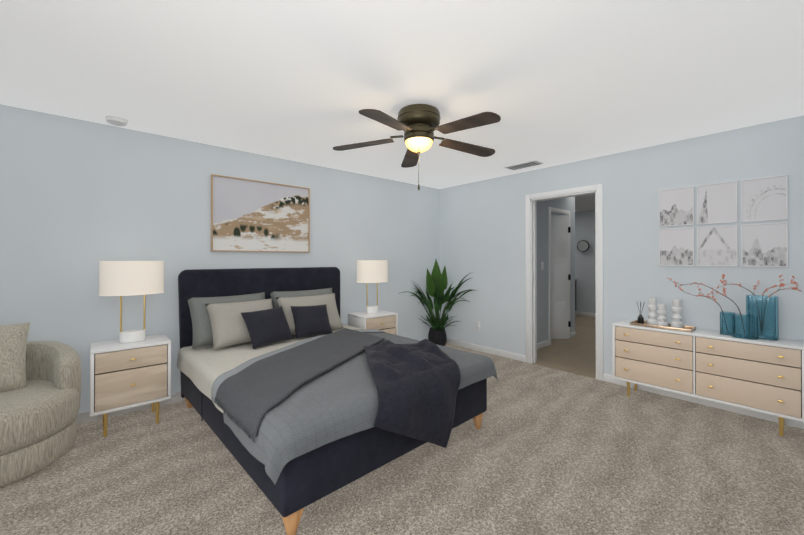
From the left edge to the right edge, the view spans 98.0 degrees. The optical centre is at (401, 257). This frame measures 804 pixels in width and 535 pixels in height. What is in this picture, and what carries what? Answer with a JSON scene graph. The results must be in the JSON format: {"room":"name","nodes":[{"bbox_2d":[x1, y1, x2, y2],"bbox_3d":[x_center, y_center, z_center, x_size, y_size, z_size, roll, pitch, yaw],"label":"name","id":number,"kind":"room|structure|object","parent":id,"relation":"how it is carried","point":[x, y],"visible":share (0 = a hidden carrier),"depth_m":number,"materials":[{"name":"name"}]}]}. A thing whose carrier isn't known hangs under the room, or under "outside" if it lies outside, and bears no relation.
{"room":"bedroom","nodes":[
{"label":"bedroom","id":0,"kind":"room"},
{"bbox_2d":[0,104,438,412],"bbox_3d":[-1.534,0.118,3.809,5.812,2.440,0.120,0,0,-41],"label":"wall","id":1,"kind":"structure","parent":0,"point":[80,200],"depth_m":3.08,"materials":[{"name":"paint"}]},
{"bbox_2d":[76,339,427,424],"bbox_3d":[-1.489,1.296,3.753,5.572,0.085,0.014,0,0,-41],"label":"baseboard","id":2,"kind":"structure","parent":1,"relation":"attached to","point":[83,417],"depth_m":2.98,"materials":[{"name":"white wood"}]},
{"bbox_2d":[211,174,309,252],"bbox_3d":[-1.477,-0.433,3.756,1.034,0.753,0.035,0,0,-41],"label":"landscape picture","id":3,"kind":"object","parent":1,"relation":"attached to","point":[248,215],"visible":0.98,"depth_m":3.71,"materials":[{"name":"paper"}]},
{"bbox_2d":[0,343,803,534],"bbox_3d":[-0.248,1.381,2.248,5.692,0.100,4.153,0,0,-41],"label":"floor carpet","id":4,"kind":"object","parent":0,"point":[542,450],"visible":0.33,"depth_m":2.10,"materials":[{"name":"beige carpet"}]},
{"bbox_2d":[0,322,80,488],"bbox_3d":[-2.602,0.877,2.187,0.877,0.907,0.873,0,0,-41],"label":"lounge chair","id":5,"kind":"object","parent":4,"relation":"on","point":[40,388],"visible":1,"depth_m":2.25,"materials":[{"name":"beige fabric"}]},
{"bbox_2d":[90,334,170,436],"bbox_3d":[-2.171,1.006,2.801,0.490,0.655,0.391,0,0,-41],"label":"nightstand","id":6,"kind":"object","parent":4,"relation":"on","point":[123,376],"visible":0.98,"depth_m":2.67,"materials":[{"name":"white paint"}]},
{"bbox_2d":[99,261,163,342],"bbox_3d":[-2.170,0.354,2.819,0.418,0.648,0.307,0,0,-41],"label":"lamp","id":7,"kind":"object","parent":6,"relation":"on","point":[125,278],"visible":1,"depth_m":2.72,"materials":[{"name":"white fabric"}]},
{"bbox_2d":[176,267,497,534],"bbox_3d":[-0.639,0.723,2.910,1.846,1.223,2.363,0,0,-43],"label":"bed","id":8,"kind":"object","parent":4,"relation":"on","point":[297,395],"visible":1,"depth_m":2.24,"materials":[{"name":"fabric"}]},
{"bbox_2d":[211,328,385,442],"bbox_3d":[-0.497,0.802,2.721,1.793,0.175,1.349,0,0,-43],"label":"blanket","id":9,"kind":"object","parent":8,"relation":"on","point":[253,388],"depth_m":2.19,"materials":[{"name":"grey fabric"}]},
{"bbox_2d":[223,333,497,484],"bbox_3d":[-0.362,0.869,2.618,1.842,0.251,1.415,0,0,-43],"label":"duvet","id":10,"kind":"object","parent":8,"relation":"on","point":[289,429],"depth_m":1.90,"materials":[{"name":"grey fabric"}]},
{"bbox_2d":[364,339,460,447],"bbox_3d":[-0.036,0.900,2.421,1.004,0.551,0.825,0,0,-43],"label":"throw","id":11,"kind":"object","parent":8,"relation":"on","point":[412,392],"depth_m":2.12,"materials":[{"name":"black fabric"}]},
{"bbox_2d":[348,310,397,334],"bbox_3d":[-0.350,1.013,4.281,0.490,0.655,0.391,0,0,-39],"label":"nightstand","id":12,"kind":"object","parent":4,"relation":"on","point":[384,321],"visible":0.42,"depth_m":4.18,"materials":[{"name":"white paint"}]},
{"bbox_2d":[356,260,387,313],"bbox_3d":[-0.364,0.361,4.285,0.418,0.648,0.307,0,0,-39],"label":"lamp","id":13,"kind":"object","parent":12,"relation":"on","point":[372,271],"visible":1,"depth_m":4.15,"materials":[{"name":"white fabric"}]},
{"bbox_2d":[398,259,472,345],"bbox_3d":[0.495,0.678,4.894,1.048,1.331,0.884,0,0,-41],"label":"plant","id":14,"kind":"object","parent":4,"relation":"on","point":[436,282],"visible":0.94,"depth_m":5.22,"materials":[{"name":"green plant"}]},
{"bbox_2d":[612,320,803,435],"bbox_3d":[2.580,0.991,3.051,0.331,0.688,1.245,0,0,-41],"label":"dresser","id":15,"kind":"object","parent":4,"relation":"on","point":[766,376],"visible":1,"depth_m":2.86,"materials":[{"name":"white lacquer"},{"name":"light wood"},{"name":"gold metal"}]},
{"bbox_2d":[630,297,695,331],"bbox_3d":[2.416,0.515,3.248,0.202,0.263,0.460,0,0,-41],"label":"decorative tray","id":16,"kind":"object","parent":15,"relation":"on","point":[654,320],"visible":1,"depth_m":3.21,"materials":[{"name":"white ceramic"}]},
{"bbox_2d":[667,274,801,340],"bbox_3d":[2.718,0.391,2.917,0.217,0.508,0.827,0,0,-41],"label":"vases","id":17,"kind":"object","parent":15,"relation":"on","point":[750,335],"visible":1,"depth_m":2.81,"materials":[{"name":"teal glass"}]},
{"bbox_2d":[0,0,803,211],"bbox_3d":[1.051,-1.150,4.228,10.240,0.100,5.395,0,0,-41],"label":"ceiling","id":18,"kind":"structure","parent":0,"point":[550,83],"depth_m":2.10,"materials":[{"name":"white paint"}]},
{"bbox_2d":[105,115,127,125],"bbox_3d":[-2.285,-1.085,2.798,0.144,0.042,0.144,0,0,-41],"label":"smoke detector","id":19,"kind":"object","parent":18,"relation":"attached to","point":[116,120],"visible":1,"depth_m":2.76,"materials":[{"name":"white paint"}]},
{"bbox_2d":[333,104,500,189],"bbox_3d":[0.165,-0.800,2.592,1.318,0.615,1.264,0,0,-41],"label":"ceiling fan","id":20,"kind":"object","parent":18,"relation":"hanging from","point":[418,124],"visible":1,"depth_m":2.53,"materials":[{"name":"brown metal"}]},
{"bbox_2d":[504,160,543,169],"bbox_3d":[1.445,-1.089,4.157,0.200,0.022,0.400,0,0,-41],"label":"ceiling vent","id":21,"kind":"object","parent":18,"relation":"in","point":[524,165],"visible":1,"depth_m":4.13,"materials":[{"name":"white metal"}]},
{"bbox_2d":[537,197,574,342],"bbox_3d":[2.207,0.126,5.400,1.908,2.440,0.120,0,0,-41],"label":"wall","id":22,"kind":"structure","parent":0,"point":[568,204],"depth_m":5.30,"materials":[{"name":"paint"}]},
{"bbox_2d":[548,207,570,344],"bbox_3d":[2.486,0.287,5.633,0.740,2.120,0.140,0,0,-41],"label":"door frame","id":23,"kind":"structure","parent":22,"relation":"attached to","point":[550,209],"depth_m":5.35,"materials":[{"name":"white wood"}]},
{"bbox_2d":[551,215,570,338],"bbox_3d":[2.473,0.325,5.746,0.591,2.030,0.181,0,0,-3],"label":"hall door","id":24,"kind":"structure","parent":22,"relation":"in","point":[560,279],"depth_m":5.73,"materials":[{"name":"white wood"}]},
{"bbox_2d":[532,315,595,378],"bbox_3d":[2.828,1.401,6.505,4.548,0.100,4.300,0,0,-41],"label":"floor","id":25,"kind":"structure","parent":0,"point":[576,354],"depth_m":4.93,"materials":[{"name":"carpet"}]},
{"bbox_2d":[575,278,576,310],"bbox_3d":[3.560,0.931,8.495,0.576,0.860,1.120,0,0,-41],"label":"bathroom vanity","id":26,"kind":"object","parent":25,"relation":"on","point":[575,293],"visible":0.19,"depth_m":8.24,"materials":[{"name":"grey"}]},
{"bbox_2d":[575,210,595,312],"bbox_3d":[4.491,0.139,7.972,0.120,2.440,4.300,0,0,-41],"label":"wall","id":27,"kind":"structure","parent":0,"point":[585,269],"depth_m":8.13,"materials":[{"name":"paint"}]},
{"bbox_2d":[577,240,588,251],"bbox_3d":[4.219,-0.261,8.107,0.115,0.270,0.270,0,0,-41],"label":"wall clock","id":28,"kind":"object","parent":27,"relation":"attached to","point":[582,245],"visible":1,"depth_m":8.06,"materials":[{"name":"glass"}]},
{"bbox_2d":[439,115,803,374],"bbox_3d":[1.935,0.120,4.172,0.120,2.440,3.913,0,0,-41],"label":"wall","id":29,"kind":"structure","parent":0,"point":[482,231],"depth_m":3.58,"materials":[{"name":"paint"}]},
{"bbox_2d":[476,321,479,329],"bbox_3d":[1.091,0.984,5.029,0.011,0.116,0.072,0,0,-41],"label":"electrical outlet plate","id":30,"kind":"object","parent":29,"relation":"attached to","point":[477,325],"visible":0.52,"depth_m":5.01,"materials":[{"name":"white paint"}]},
{"bbox_2d":[525,184,602,380],"bbox_3d":[1.933,0.272,4.174,0.156,2.137,0.904,0,0,-41],"label":"door frame","id":31,"kind":"structure","parent":29,"relation":"attached to","point":[531,200],"depth_m":4.34,"materials":[{"name":"white wood"}]},
{"bbox_2d":[446,338,803,428],"bbox_3d":[1.890,1.297,4.117,0.014,0.085,3.899,0,0,-41],"label":"baseboard","id":32,"kind":"structure","parent":29,"relation":"attached to","point":[606,377],"depth_m":3.38,"materials":[{"name":"white wood"}]},
{"bbox_2d":[659,186,693,226],"bbox_3d":[2.597,-0.476,3.311,0.022,0.356,0.267,0,0,-41],"label":"picture frame","id":33,"kind":"object","parent":29,"relation":"attached to","point":[676,206],"visible":0.98,"depth_m":3.30,"materials":[{"name":"white paper"}]},
{"bbox_2d":[659,227,694,265],"bbox_3d":[2.597,-0.098,3.310,0.022,0.356,0.267,0,0,-41],"label":"picture frame","id":34,"kind":"object","parent":29,"relation":"attached to","point":[676,246],"visible":0.98,"depth_m":3.30,"materials":[{"name":"white paper"}]},
{"bbox_2d":[697,225,737,265],"bbox_3d":[2.787,-0.099,3.092,0.022,0.356,0.267,0,0,-41],"label":"picture frame","id":35,"kind":"object","parent":29,"relation":"attached to","point":[717,245],"visible":1,"depth_m":3.09,"materials":[{"name":"white paper"}]},
{"bbox_2d":[697,181,737,224],"bbox_3d":[2.787,-0.477,3.094,0.022,0.356,0.267,0,0,-41],"label":"picture frame","id":36,"kind":"object","parent":29,"relation":"attached to","point":[717,203],"visible":1,"depth_m":3.09,"materials":[{"name":"white paper"}]},
{"bbox_2d":[741,222,787,266],"bbox_3d":[2.978,-0.100,2.875,0.022,0.356,0.267,0,0,-41],"label":"picture frame","id":37,"kind":"object","parent":29,"relation":"attached to","point":[764,245],"visible":0.98,"depth_m":2.87,"materials":[{"name":"white paper"}]},
{"bbox_2d":[741,175,787,221],"bbox_3d":[2.978,-0.478,2.877,0.022,0.356,0.267,0,0,-41],"label":"picture frame","id":38,"kind":"object","parent":29,"relation":"attached to","point":[764,199],"visible":0.98,"depth_m":2.87,"materials":[{"name":"white paper"}]},
{"bbox_3d":[2.873,0.132,6.550,4.428,2.440,4.540,0,0,-41],"label":"wall","id":39,"kind":"structure","parent":0,"visible":0},
{"bbox_2d":[537,340,548,348],"bbox_3d":[1.898,1.302,5.034,0.928,0.085,0.014,0,0,-41],"label":"baseboard","id":40,"kind":"structure","parent":39,"relation":"attached to","point":[544,343],"depth_m":5.20,"materials":[{"name":"white wood"}]},
{"bbox_2d":[575,311,595,316],"bbox_3d":[4.441,1.316,7.922,0.014,0.085,4.300,0,0,-41],"label":"baseboard","id":41,"kind":"structure","parent":39,"relation":"attached to","point":[576,312],"depth_m":8.12,"materials":[{"name":"white"}]}
]}

